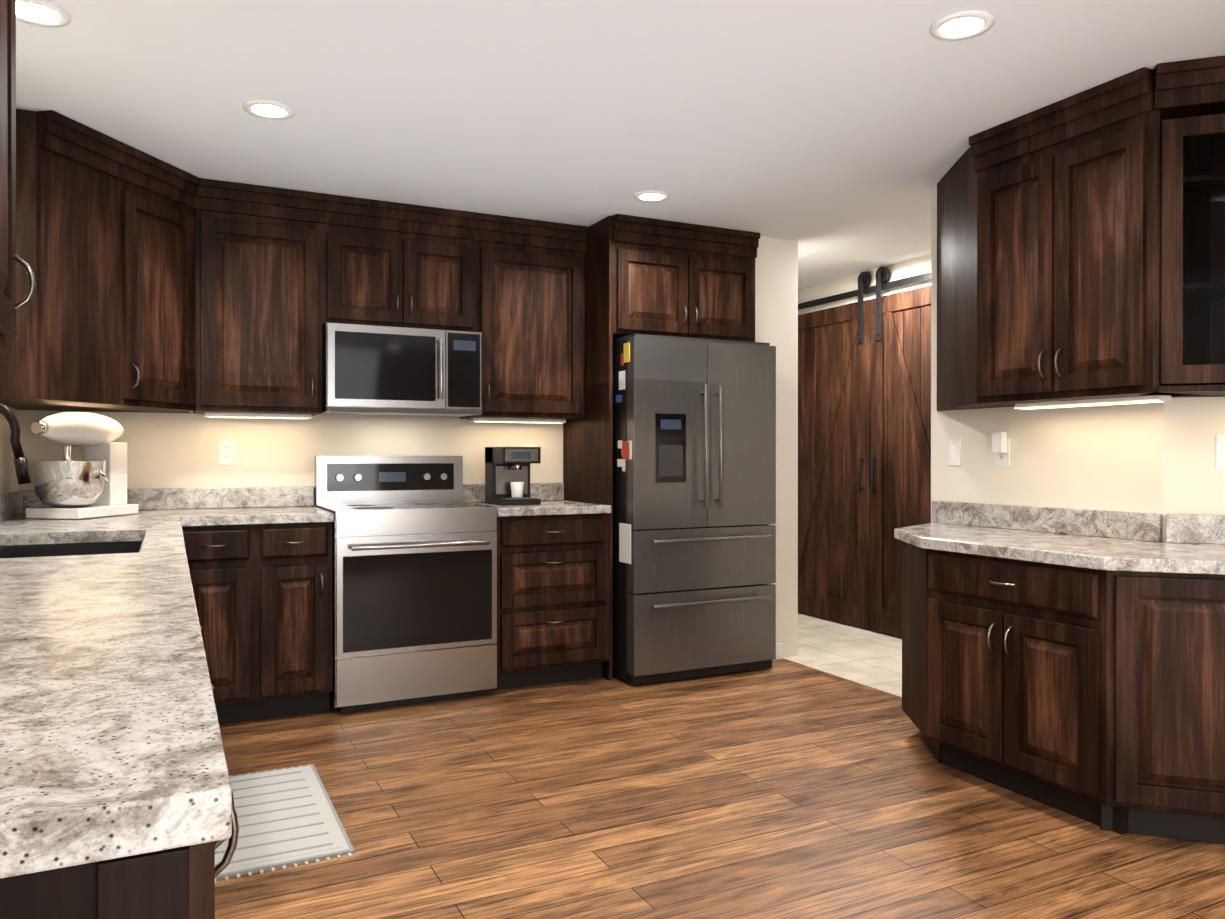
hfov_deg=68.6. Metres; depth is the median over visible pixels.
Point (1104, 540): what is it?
countertop
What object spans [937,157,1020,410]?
upper cabinet
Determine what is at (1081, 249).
upper cabinet
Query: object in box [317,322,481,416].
over-the-range microwave
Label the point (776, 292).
wall
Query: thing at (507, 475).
coffee maker
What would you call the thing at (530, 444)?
electrical outlet
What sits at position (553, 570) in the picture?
base cabinet
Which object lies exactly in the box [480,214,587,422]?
upper cabinet
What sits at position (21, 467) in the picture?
faucet
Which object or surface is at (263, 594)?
base cabinet
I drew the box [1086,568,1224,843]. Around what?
base cabinet
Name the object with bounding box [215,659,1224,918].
floor
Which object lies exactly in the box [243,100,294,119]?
recessed light
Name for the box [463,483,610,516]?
countertop
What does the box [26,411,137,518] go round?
stand mixer
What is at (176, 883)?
base cabinet
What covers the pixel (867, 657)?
tile floor
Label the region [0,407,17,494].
wall
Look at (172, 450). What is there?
wall
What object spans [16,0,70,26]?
recessed light
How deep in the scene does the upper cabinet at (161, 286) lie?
3.55 m
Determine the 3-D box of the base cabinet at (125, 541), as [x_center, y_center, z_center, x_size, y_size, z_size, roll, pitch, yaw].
[-1.620,0.720,2.635,0.631,0.872,1.138,0,0,-26]
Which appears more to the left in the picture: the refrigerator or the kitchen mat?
the kitchen mat
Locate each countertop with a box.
[0,488,231,878]
[180,486,333,525]
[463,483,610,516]
[894,501,1224,574]
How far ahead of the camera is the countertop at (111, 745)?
0.95 m
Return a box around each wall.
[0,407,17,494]
[17,410,562,507]
[755,236,797,657]
[798,255,930,314]
[931,184,1224,541]
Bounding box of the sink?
[0,541,142,557]
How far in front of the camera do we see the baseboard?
5.14 m
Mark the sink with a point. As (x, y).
(64, 549)
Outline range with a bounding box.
[315,456,497,712]
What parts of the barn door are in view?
barn door rail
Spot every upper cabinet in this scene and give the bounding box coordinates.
[0,0,34,349]
[0,109,215,412]
[201,180,327,416]
[328,194,483,420]
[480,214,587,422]
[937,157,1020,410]
[961,73,1171,407]
[1129,56,1224,399]
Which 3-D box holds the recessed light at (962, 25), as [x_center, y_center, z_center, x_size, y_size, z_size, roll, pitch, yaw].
[1.009,-1.252,2.594,0.176,0.007,0.176,0,0,-26]
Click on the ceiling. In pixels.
(830, 138)
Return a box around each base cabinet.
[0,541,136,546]
[0,684,238,918]
[182,524,257,723]
[258,522,332,718]
[489,513,608,690]
[902,541,917,727]
[918,547,1085,819]
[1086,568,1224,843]
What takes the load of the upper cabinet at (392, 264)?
attached to the wall at (172, 450)
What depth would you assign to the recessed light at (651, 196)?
4.29 m
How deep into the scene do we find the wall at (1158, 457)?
3.45 m
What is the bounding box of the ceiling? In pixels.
[16,0,1224,288]
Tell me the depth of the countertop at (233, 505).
4.35 m
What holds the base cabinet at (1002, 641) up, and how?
on the floor at (783, 789)
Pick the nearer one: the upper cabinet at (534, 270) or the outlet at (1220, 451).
the outlet at (1220, 451)
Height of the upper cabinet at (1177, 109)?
1.038 m
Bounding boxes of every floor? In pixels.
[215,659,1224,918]
[782,612,901,697]
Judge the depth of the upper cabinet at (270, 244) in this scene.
4.18 m
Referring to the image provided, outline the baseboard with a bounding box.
[774,643,781,659]
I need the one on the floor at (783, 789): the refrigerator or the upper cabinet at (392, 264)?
the refrigerator
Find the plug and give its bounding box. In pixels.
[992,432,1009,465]
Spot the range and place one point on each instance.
(414, 579)
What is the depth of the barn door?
5.99 m
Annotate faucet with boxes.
[0,403,30,484]
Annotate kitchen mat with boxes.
[215,764,353,882]
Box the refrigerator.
[613,334,775,684]
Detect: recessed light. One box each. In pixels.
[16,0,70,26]
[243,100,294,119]
[634,190,669,201]
[930,10,994,40]
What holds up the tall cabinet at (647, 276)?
on the floor at (783, 789)
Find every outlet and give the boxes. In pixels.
[219,441,233,464]
[525,443,535,446]
[948,439,960,465]
[1216,435,1224,467]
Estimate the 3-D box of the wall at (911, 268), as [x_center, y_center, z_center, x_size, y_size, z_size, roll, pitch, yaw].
[1.914,-0.063,5.793,0.120,2.410,4.300,0,0,-26]
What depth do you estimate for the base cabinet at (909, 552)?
3.61 m
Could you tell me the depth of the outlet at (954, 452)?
4.01 m
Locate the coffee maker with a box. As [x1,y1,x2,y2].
[485,447,540,505]
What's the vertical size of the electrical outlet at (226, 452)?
0.116 m
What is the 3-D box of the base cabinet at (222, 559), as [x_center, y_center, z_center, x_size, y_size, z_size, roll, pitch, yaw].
[-1.823,0.714,4.080,0.322,0.868,0.626,0,0,-26]
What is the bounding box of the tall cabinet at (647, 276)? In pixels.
[563,214,759,680]
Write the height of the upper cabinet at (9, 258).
1.039 m
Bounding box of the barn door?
[798,267,930,637]

